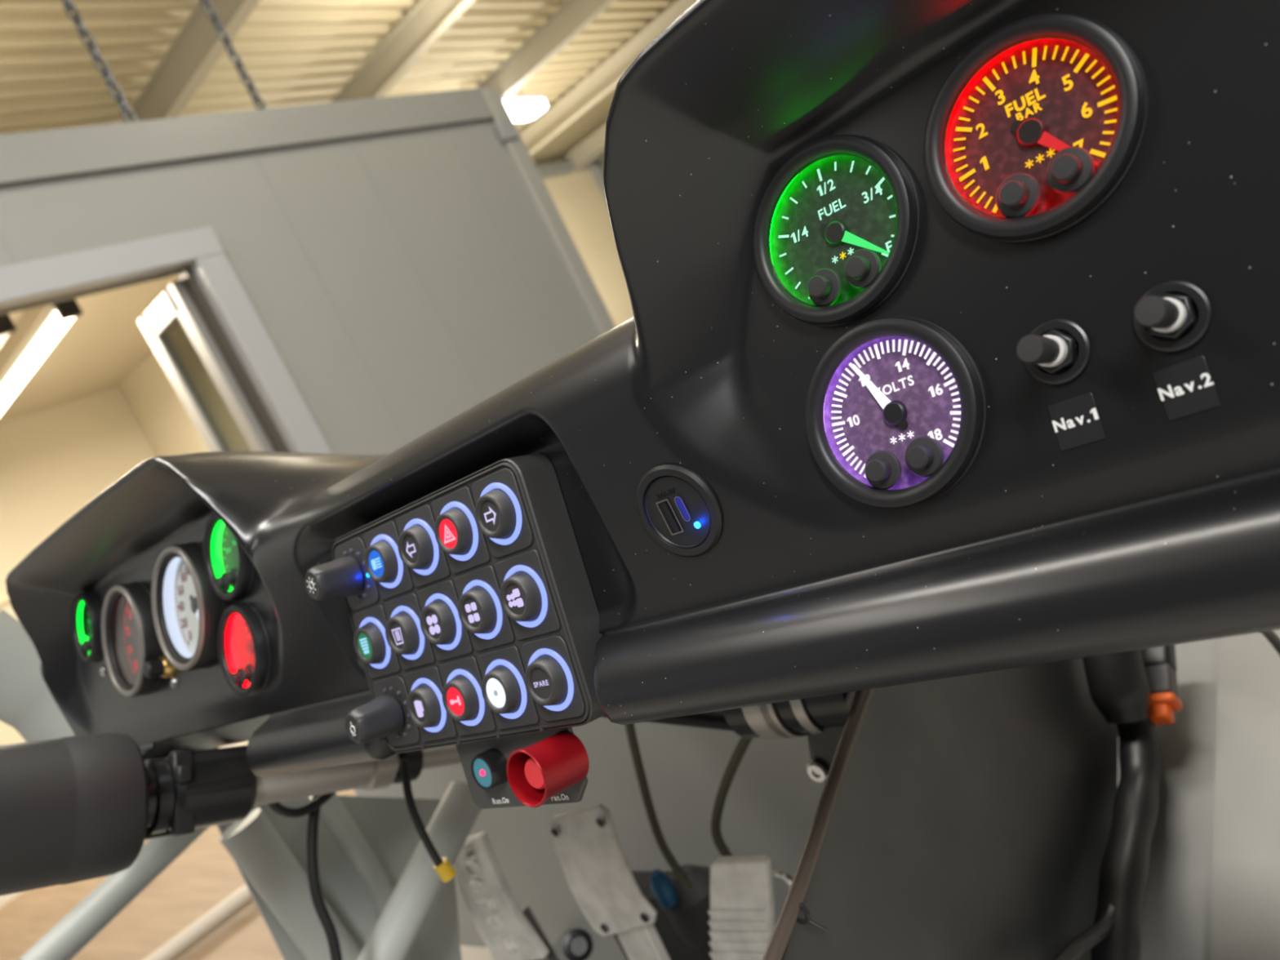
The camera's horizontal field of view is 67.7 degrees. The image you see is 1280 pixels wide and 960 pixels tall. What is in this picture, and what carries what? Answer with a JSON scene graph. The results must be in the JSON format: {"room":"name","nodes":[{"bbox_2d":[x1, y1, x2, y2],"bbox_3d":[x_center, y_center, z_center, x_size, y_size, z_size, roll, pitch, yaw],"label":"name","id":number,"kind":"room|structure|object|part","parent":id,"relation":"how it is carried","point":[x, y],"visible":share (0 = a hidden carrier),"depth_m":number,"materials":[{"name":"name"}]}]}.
{"room":"vehicle cockpit","nodes":[
{"label":"vehicle cockpit","id":0,"kind":"room"},
{"bbox_2d":[0,386,157,745],"bbox_3d":[-4.685,1.154,6.156,0.080,2.600,6.300,-21,8,42],"label":"wall","id":1,"kind":"structure","parent":0,"point":[55,460],"depth_m":7.01,"materials":[{"name":"beige paint"}]},
{"bbox_2d":[0,591,9,604],"bbox_3d":[-3.429,0.535,4.877,3.715,0.060,6.200,-21,8,42],"label":"trim","id":2,"kind":"structure","parent":1,"relation":"attached to","point":[4,597],"depth_m":6.52,"materials":[{"name":"beige"}]},
{"bbox_2d":[0,275,180,423],"bbox_3d":[-3.953,-0.515,4.750,3.750,0.060,6.200,-21,8,42],"label":"ceiling","id":3,"kind":"structure","parent":0,"point":[102,346],"depth_m":6.17,"materials":[{"name":"beige paint"}]},
{"bbox_2d":[0,314,17,346],"bbox_3d":[-3.699,-0.510,5.183,1.850,0.125,0.100,-21,8,42],"label":"lamp","id":4,"kind":"object","parent":3,"relation":"attached to","point":[7,326],"visible":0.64,"depth_m":4.58,"materials":[{"name":"white"}]},
{"bbox_2d":[0,298,83,415],"bbox_3d":[-3.518,-0.629,5.418,1.850,0.125,0.100,-21,8,42],"label":"lamp","id":5,"kind":"object","parent":3,"relation":"attached to","point":[56,317],"visible":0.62,"depth_m":5.12,"materials":[{"name":"white plastic"}]},
{"bbox_2d":[119,351,209,456],"bbox_3d":[-2.209,-0.121,6.393,3.700,2.600,0.080,-21,8,42],"label":"wall","id":6,"kind":"structure","parent":0,"point":[148,391],"depth_m":7.22,"materials":[{"name":"beige paint"}]},
{"bbox_2d":[0,741,493,959],"bbox_3d":[1.558,-0.252,3.767,17.000,0.100,19.000,-21,8,42],"label":"floor","id":7,"kind":"structure","parent":0,"point":[468,953],"depth_m":1.76,"materials":[{"name":"paint"}]},
{"bbox_2d":[0,743,356,959],"bbox_3d":[-1.358,1.214,3.163,3.000,0.030,2.200,-21,8,42],"label":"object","id":8,"kind":"structure","parent":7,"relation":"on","point":[205,874],"depth_m":2.84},
{"bbox_2d":[143,884,254,959],"bbox_3d":[-1.077,1.105,2.361,0.381,0.046,0.046,-32,8,-41],"label":"rail","id":9,"kind":"object","parent":8,"relation":"on","point":[185,940],"visible":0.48,"depth_m":2.35,"materials":[{"name":"beige paint"}]},
{"bbox_2d":[0,608,1279,959],"bbox_3d":[-0.200,0.381,0.982,1.520,0.846,1.001,-21,8,42],"label":"chassis","id":10,"kind":"object","parent":7,"relation":"on","point":[971,819],"visible":0.31,"depth_m":0.75,"materials":[{"name":"grey metal"}]},
{"bbox_3d":[-0.281,0.432,1.023,0.004,0.310,0.234,-21,8,42],"label":"panel","id":11,"kind":"part","parent":10,"relation":"part of","materials":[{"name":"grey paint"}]},
{"bbox_2d":[400,759,442,866],"bbox_3d":[-0.167,0.256,0.731,0.006,0.087,0.022,-21,8,42],"label":"cable","id":12,"kind":"object","parent":10,"relation":"hanging from","point":[431,850],"visible":1,"depth_m":0.73,"materials":[{"name":"black plastic"}]},
{"bbox_2d":[433,857,456,882],"bbox_3d":[-0.150,0.299,0.732,0.012,0.015,0.013,-21,8,42],"label":"connector","id":13,"kind":"object","parent":12,"relation":"attached to","point":[445,870],"visible":1,"depth_m":0.73,"materials":[{"name":"yellow plastic"}]},
{"bbox_2d":[561,864,711,959],"bbox_3d":[0.026,0.505,1.047,0.205,0.207,0.101,-24,7,25],"label":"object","id":14,"kind":"object","parent":10,"relation":"attached to","point":[682,925],"visible":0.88,"depth_m":0.99,"materials":[{"name":"cast aluminium"},{"name":"steel"},{"name":"black plastic"}]},
{"bbox_2d":[454,831,559,959],"bbox_3d":[-0.147,0.475,1.044,0.096,0.195,0.043,-21,8,42],"label":"clutch pedal","id":15,"kind":"object","parent":14,"relation":"attached to","point":[508,932],"visible":0.9,"depth_m":1.02,"materials":[{"name":"metal"}]},
{"bbox_3d":[-0.122,0.517,1.067,0.054,0.093,0.012,-21,8,42],"label":"arm","id":16,"kind":"part","parent":15,"relation":"part of","materials":[{"name":"grey metal"}]},
{"bbox_2d":[548,803,670,959],"bbox_3d":[-0.018,0.399,0.904,0.104,0.202,0.030,-21,8,42],"label":"brake pedal","id":17,"kind":"object","parent":14,"relation":"attached to","point":[597,873],"visible":1,"depth_m":0.90,"materials":[{"name":"metal"}]},
{"bbox_3d":[0.004,0.455,0.928,0.051,0.079,0.012,-21,8,42],"label":"arm","id":18,"kind":"part","parent":17,"relation":"part of","materials":[{"name":"metal"}]},
{"bbox_2d":[4,0,1279,777],"bbox_3d":[-0.014,-0.039,0.561,1.226,0.211,0.377,-21,8,42],"label":"dashboard","id":19,"kind":"object","parent":10,"relation":"attached to","point":[1157,531],"visible":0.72,"depth_m":0.29},
{"bbox_2d":[71,591,103,662],"bbox_3d":[-0.470,0.126,0.816,0.060,0.059,0.031,-21,8,44],"label":"gauge","id":20,"kind":"object","parent":19,"relation":"attached to","point":[90,648],"visible":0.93,"depth_m":0.81,"materials":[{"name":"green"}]},
{"bbox_2d":[99,666,106,676],"bbox_3d":[-0.452,0.161,0.803,0.008,0.009,0.006,-21,8,42],"label":"screw","id":21,"kind":"object","parent":19,"relation":"attached to","point":[102,670],"visible":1,"depth_m":0.80,"materials":[{"name":"silver metal"}]},
{"bbox_2d":[101,581,164,697],"bbox_3d":[-0.390,0.123,0.736,0.088,0.088,0.046,-21,8,44],"label":"gauge","id":22,"kind":"object","parent":19,"relation":"attached to","point":[130,639],"visible":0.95,"depth_m":0.74,"materials":[{"name":"black"}]},
{"bbox_2d":[143,654,173,678],"bbox_3d":[-0.352,0.138,0.698,0.017,0.019,0.020,-21,8,42],"label":"switch","id":23,"kind":"object","parent":19,"relation":"attached to","point":[162,667],"visible":0.95,"depth_m":0.69,"materials":[{"name":"gold metal"}]},
{"bbox_2d":[169,676,177,688],"bbox_3d":[-0.341,0.148,0.698,0.008,0.009,0.006,-21,8,42],"label":"screw","id":24,"kind":"object","parent":19,"relation":"attached to","point":[173,682],"visible":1,"depth_m":0.69,"materials":[{"name":"silver metal"}]},
{"bbox_2d":[151,542,225,671],"bbox_3d":[-0.310,0.088,0.658,0.088,0.088,0.047,-21,8,44],"label":"gauge","id":25,"kind":"object","parent":19,"relation":"attached to","point":[187,611],"visible":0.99,"depth_m":0.67,"materials":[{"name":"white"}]},
{"bbox_2d":[202,512,254,600],"bbox_3d":[-0.264,0.049,0.617,0.060,0.059,0.031,-21,8,44],"label":"gauge","id":26,"kind":"object","parent":19,"relation":"attached to","point":[229,571],"visible":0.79,"depth_m":0.62,"materials":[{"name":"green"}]},
{"bbox_2d":[0,732,461,896],"bbox_3d":[-0.300,0.222,0.734,0.095,0.288,0.491,-21,8,42],"label":"column","id":27,"kind":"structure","parent":19,"relation":"attached to","point":[77,808],"depth_m":0.63,"materials":[{"name":"black metal"}]},
{"bbox_2d":[267,791,336,817],"bbox_3d":[-0.287,0.268,0.811,0.008,0.035,0.056,-21,8,42],"label":"cable","id":28,"kind":"object","parent":27,"relation":"hanging from","point":[279,809],"visible":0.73,"depth_m":0.80,"materials":[{"name":"black plastic"}]},
{"bbox_2d":[306,795,342,959],"bbox_3d":[-0.265,0.344,0.819,0.009,0.145,0.076,-21,8,42],"label":"cable","id":29,"kind":"object","parent":27,"relation":"hanging from","point":[325,918],"visible":0.87,"depth_m":0.81,"materials":[{"name":"black plastic"}]},
{"bbox_2d":[217,602,270,696],"bbox_3d":[-0.252,0.109,0.610,0.060,0.059,0.031,-21,8,44],"label":"gauge","id":30,"kind":"object","parent":19,"relation":"attached to","point":[242,638],"visible":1,"depth_m":0.61,"materials":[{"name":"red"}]},
{"bbox_2d":[304,453,604,808],"bbox_3d":[-0.083,0.082,0.440,0.162,0.147,0.068,-21,8,42],"label":"control panel","id":31,"kind":"object","parent":19,"relation":"attached to","point":[473,615],"depth_m":0.42,"materials":[{"name":"black plastic"}]},
{"bbox_3d":[-0.152,0.050,0.474,0.020,0.020,0.024,-21,-6,42],"label":"knob","id":32,"kind":"part","parent":31,"relation":"part of","materials":[{"name":"grey plastic"}]},
{"bbox_3d":[-0.131,0.118,0.469,0.020,0.020,0.024,-21,-6,42],"label":"knob","id":33,"kind":"part","parent":31,"relation":"part of","materials":[{"name":"grey plastic"}]},
{"bbox_2d":[480,768,484,776],"bbox_3d":[-0.073,0.135,0.438,0.003,0.003,0.001,-21,-6,42],"label":"indicator light","id":34,"kind":"object","parent":31,"relation":"on","point":[482,771],"depth_m":0.44,"materials":[{"name":"pink plastic"}]},
{"bbox_3d":[-0.070,0.134,0.442,0.017,0.018,0.013,-21,8,42],"label":"start button","id":35,"kind":"part","parent":31,"relation":"part of","materials":[{"name":"black plastic"}]},
{"bbox_3d":[-0.057,0.126,0.438,0.086,0.046,0.014,-21,8,42],"label":"switch bracket","id":36,"kind":"part","parent":31,"relation":"part of","materials":[{"name":"plastic"}]},
{"bbox_3d":[-0.038,0.120,0.400,0.024,0.029,0.031,-21,8,44],"label":"red pull","id":37,"kind":"part","parent":31,"relation":"part of","materials":[{"name":"red plastic"}]},
{"bbox_2d":[624,723,693,890],"bbox_3d":[0.015,0.294,0.881,0.055,0.198,0.008,-21,8,42],"label":"cable","id":38,"kind":"object","parent":19,"relation":"hanging from","point":[666,852],"visible":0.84,"depth_m":0.89,"materials":[{"name":"black plastic"}]},
{"bbox_2d":[635,463,723,557],"bbox_3d":[0.014,0.011,0.345,0.036,0.036,0.003,-21,8,42],"label":"socket","id":39,"kind":"object","parent":19,"relation":"attached to","point":[680,505],"visible":1,"depth_m":0.34,"materials":[{"name":"black plastic"}]},
{"bbox_2d":[693,521,701,528],"bbox_3d":[0.020,0.016,0.341,0.003,0.003,0.001,-21,8,42],"label":"indicator light","id":40,"kind":"object","parent":39,"relation":"on","point":[697,525],"depth_m":0.34,"materials":[{"name":"blue plastic"}]},
{"bbox_2d":[751,134,919,326],"bbox_3d":[0.062,-0.079,0.304,0.060,0.058,0.028,-21,8,44],"label":"gauge","id":41,"kind":"object","parent":19,"relation":"attached to","point":[836,227],"visible":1,"depth_m":0.30,"materials":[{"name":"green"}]},
{"bbox_2d":[804,315,986,510],"bbox_3d":[0.078,-0.020,0.293,0.060,0.058,0.028,-21,8,44],"label":"gauge","id":42,"kind":"object","parent":19,"relation":"attached to","point":[895,407],"visible":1,"depth_m":0.29,"materials":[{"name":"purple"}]},
{"bbox_2d":[923,13,1147,242],"bbox_3d":[0.106,-0.095,0.261,0.060,0.058,0.028,-21,8,44],"label":"gauge","id":43,"kind":"object","parent":19,"relation":"attached to","point":[1041,121],"visible":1,"depth_m":0.26,"materials":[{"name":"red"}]},
{"bbox_2d":[1016,319,1091,384],"bbox_3d":[0.107,-0.032,0.255,0.023,0.018,0.017,-30,7,-30],"label":"switch","id":44,"kind":"object","parent":19,"relation":"attached to","point":[1053,351],"visible":1,"depth_m":0.25,"materials":[{"name":"grey"}]},
{"bbox_2d":[1047,392,1106,450],"bbox_3d":[0.117,-0.016,0.257,0.012,0.012,0.005,-21,8,42],"label":"label plate","id":45,"kind":"object","parent":19,"relation":"attached to","point":[1076,421],"visible":1,"depth_m":0.26,"materials":[{"name":"grey plastic"}]},
{"bbox_2d":[1133,280,1212,351],"bbox_3d":[0.128,-0.038,0.235,0.023,0.018,0.017,-30,7,-30],"label":"switch","id":46,"kind":"object","parent":19,"relation":"attached to","point":[1166,315],"visible":1,"depth_m":0.23,"materials":[{"name":"grey"}]},
{"bbox_2d":[1152,355,1221,420],"bbox_3d":[0.136,-0.023,0.238,0.012,0.013,0.005,-21,8,42],"label":"label plate","id":47,"kind":"object","parent":19,"relation":"attached to","point":[1186,388],"visible":1,"depth_m":0.24,"materials":[{"name":"grey plastic"}]},
{"bbox_2d":[711,737,752,856],"bbox_3d":[0.093,0.275,0.812,0.122,0.173,0.009,-21,8,42],"label":"cable","id":48,"kind":"object","parent":10,"relation":"hanging from","point":[743,744],"visible":0.63,"depth_m":0.82,"materials":[{"name":"black plastic"}]},
{"bbox_2d":[707,854,792,959],"bbox_3d":[0.087,0.373,0.805,0.140,0.129,0.015,-21,8,42],"label":"accelerator pedal","id":49,"kind":"object","parent":10,"relation":"attached to","point":[741,913],"visible":0.93,"depth_m":0.79,"materials":[{"name":"metal"}]},
{"bbox_2d":[722,690,857,782],"bbox_3d":[0.107,0.146,0.613,0.098,0.081,0.056,-21,8,42],"label":"motor","id":50,"kind":"object","parent":10,"relation":"attached to","point":[823,719],"visible":0.48,"depth_m":0.59,"materials":[{"name":"black"}]},
{"bbox_2d":[761,688,874,959],"bbox_3d":[0.099,0.173,0.508,0.008,0.060,0.191,-21,8,42],"label":"metal bar","id":51,"kind":"object","parent":10,"relation":"attached to","point":[779,940],"visible":0.88,"depth_m":0.49,"materials":[{"name":"brown metal"}]},
{"bbox_2d":[795,902,826,932],"bbox_3d":[0.080,0.215,0.469,0.018,0.020,0.004,-22,7,36],"label":"cable tie","id":52,"kind":"object","parent":51,"relation":"attached to","point":[806,919],"visible":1,"depth_m":0.47,"materials":[{"name":"black plastic"}]},
{"bbox_3d":[0.270,0.210,0.681,0.003,0.337,0.577,-21,8,42],"label":"tunnel panel","id":53,"kind":"part","parent":10,"relation":"part of","materials":[{"name":"metal"}]},
{"bbox_2d":[1052,649,1161,959],"bbox_3d":[0.339,0.237,0.697,0.045,0.159,0.337,-21,8,42],"label":"harness","id":54,"kind":"object","parent":10,"relation":"attached to","point":[1118,686],"visible":0.94,"depth_m":0.72,"materials":[{"name":"black plastic"}]},
{"bbox_2d":[1141,644,1182,724],"bbox_3d":[0.429,0.161,0.791,0.028,0.056,0.076,-21,8,42],"label":"connector","id":55,"kind":"object","parent":54,"relation":"attached to","point":[1160,662],"visible":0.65,"depth_m":0.78,"materials":[{"name":"black plastic"}]},
{"bbox_3d":[0.494,0.190,0.730,0.096,0.162,0.376,-21,8,46],"label":"floor panel","id":56,"kind":"part","parent":10,"relation":"part of","materials":[{"name":"metal"}]},
{"bbox_2d":[1260,630,1279,656],"bbox_3d":[0.438,0.117,0.665,0.007,0.108,0.098,-21,8,42],"label":"cable","id":57,"kind":"object","parent":10,"relation":"attached to","point":[1274,640],"visible":0.34,"depth_m":0.68,"materials":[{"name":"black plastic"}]},
{"bbox_2d":[0,119,599,454],"bbox_3d":[-2.144,0.042,3.598,0.063,2.728,6.340,-21,8,42],"label":"wall","id":58,"kind":"structure","parent":0,"point":[402,282],"depth_m":4.78,"materials":[{"name":"grey paint"}]},
{"bbox_2d":[0,226,333,453],"bbox_3d":[-2.193,0.337,3.737,0.590,2.220,2.110,-21,8,42],"label":"door frame","id":59,"kind":"structure","parent":58,"relation":"in","point":[204,330],"depth_m":4.20,"materials":[{"name":"grey"}]},
{"bbox_3d":[-1.722,0.101,4.424,0.260,1.855,0.010,-21,8,42],"label":"pane","id":60,"kind":"part","parent":59,"relation":"part of","materials":[{"name":"clear glass"}]},
{"bbox_2d":[0,86,495,185],"bbox_3d":[-2.683,-1.107,3.434,0.026,0.190,6.380,-21,8,42],"label":"trim","id":61,"kind":"structure","parent":58,"relation":"attached to","point":[39,155],"depth_m":4.38,"materials":[{"name":"grey"}]},
{"bbox_2d":[492,117,518,142],"bbox_3d":[-0.811,-2.112,5.753,0.050,0.130,0.120,-21,8,42],"label":"junction box","id":62,"kind":"object","parent":58,"relation":"attached to","point":[504,128],"visible":1,"depth_m":5.72,"materials":[{"name":"grey metal"}]},
{"bbox_2d":[481,87,615,335],"bbox_3d":[-0.315,-1.149,5.911,0.050,2.728,0.140,-21,8,42],"label":"trim","id":63,"kind":"structure","parent":58,"relation":"attached to","point":[517,148],"depth_m":5.83,"materials":[{"name":"grey metal"}]},
{"bbox_2d":[0,0,678,161],"bbox_3d":[-0.294,-4.334,3.814,16.385,0.120,20.000,-21,8,42],"label":"ceiling","id":64,"kind":"structure","parent":0,"point":[294,52],"depth_m":7.67,"materials":[{"name":"beige metal"}]},
{"bbox_2d":[61,0,137,122],"bbox_3d":[-2.547,-2.148,4.205,0.047,1.909,0.047,-27,6,-3],"label":"hanging chain","id":65,"kind":"object","parent":64,"relation":"hanging from","point":[68,6],"visible":0.58,"depth_m":4.23,"materials":[{"name":"grey metal"}]},
{"bbox_2d":[122,0,260,122],"bbox_3d":[-0.325,-4.077,3.967,16.000,0.272,0.110,-21,8,42],"label":"ceiling beam","id":66,"kind":"structure","parent":64,"relation":"attached to","point":[197,47],"depth_m":6.71,"materials":[{"name":"beige paint"}]},
{"bbox_2d":[200,0,266,109],"bbox_3d":[-2.163,-2.399,4.704,0.047,1.909,0.047,-27,6,-3],"label":"hanging chain","id":67,"kind":"object","parent":64,"relation":"hanging from","point":[206,5],"visible":0.61,"depth_m":4.73,"materials":[{"name":"grey metal"}]},
{"bbox_2d":[330,0,474,102],"bbox_3d":[0.808,-4.819,5.438,16.000,0.272,0.110,-21,8,42],"label":"ceiling beam","id":68,"kind":"structure","parent":64,"relation":"attached to","point":[428,20],"depth_m":8.17,"materials":[{"name":"beige paint"}]},
{"bbox_2d":[476,76,546,121],"bbox_3d":[-1.477,-4.194,10.405,0.340,0.450,1.000,-22,7,37],"label":"ceiling lamp","id":69,"kind":"object","parent":64,"relation":"hanging from","point":[522,108],"visible":0.45,"depth_m":10.47,"materials":[{"name":"white plastic"}]},
{"bbox_2d":[503,97,546,121],"bbox_3d":[-1.394,-4.029,10.424,0.340,0.080,1.000,-22,7,37],"label":"diffuser","id":70,"kind":"object","parent":69,"relation":"attached to","point":[521,109],"depth_m":10.48,"materials":[{"name":"white plastic"}]},
{"bbox_2d":[476,0,616,97],"bbox_3d":[1.913,-5.543,6.873,16.000,0.272,0.110,-21,8,42],"label":"ceiling beam","id":71,"kind":"structure","parent":64,"relation":"attached to","point":[573,16],"depth_m":9.65,"materials":[{"name":"beige paint"}]},
{"bbox_2d":[560,124,605,174],"bbox_3d":[4.207,-7.046,9.853,16.000,0.272,0.110,-21,8,42],"label":"ceiling beam","id":72,"kind":"structure","parent":64,"relation":"attached to","point":[591,147],"depth_m":14.69,"materials":[{"name":"beige paint"}]},
{"bbox_2d":[520,0,697,155],"bbox_3d":[3.046,-6.285,8.345,16.000,0.272,0.110,-21,8,42],"label":"ceiling beam","id":73,"kind":"structure","parent":64,"relation":"attached to","point":[606,77],"depth_m":11.82,"materials":[{"name":"beige paint"}]},
{"bbox_2d":[533,150,633,326],"bbox_3d":[-4.816,-0.169,9.395,0.100,4.400,20.000,-21,8,42],"label":"wall","id":74,"kind":"structure","parent":0,"point":[578,197],"depth_m":15.00,"materials":[{"name":"beige paint"}]},
{"bbox_2d":[536,152,604,179],"bbox_3d":[-5.620,-1.960,9.111,0.140,0.180,20.000,-21,8,42],"label":"trim","id":75,"kind":"structure","parent":74,"relation":"attached to","point":[553,170],"depth_m":14.76,"materials":[{"name":"grey metal"}]},
{"bbox_2d":[591,160,606,201],"bbox_3d":[0.183,-3.304,15.653,0.140,4.100,0.160,-21,8,42],"label":"trim","id":76,"kind":"structure","parent":74,"relation":"attached to","point":[597,171],"depth_m":15.41,"materials":[{"name":"grey metal"}]}
]}

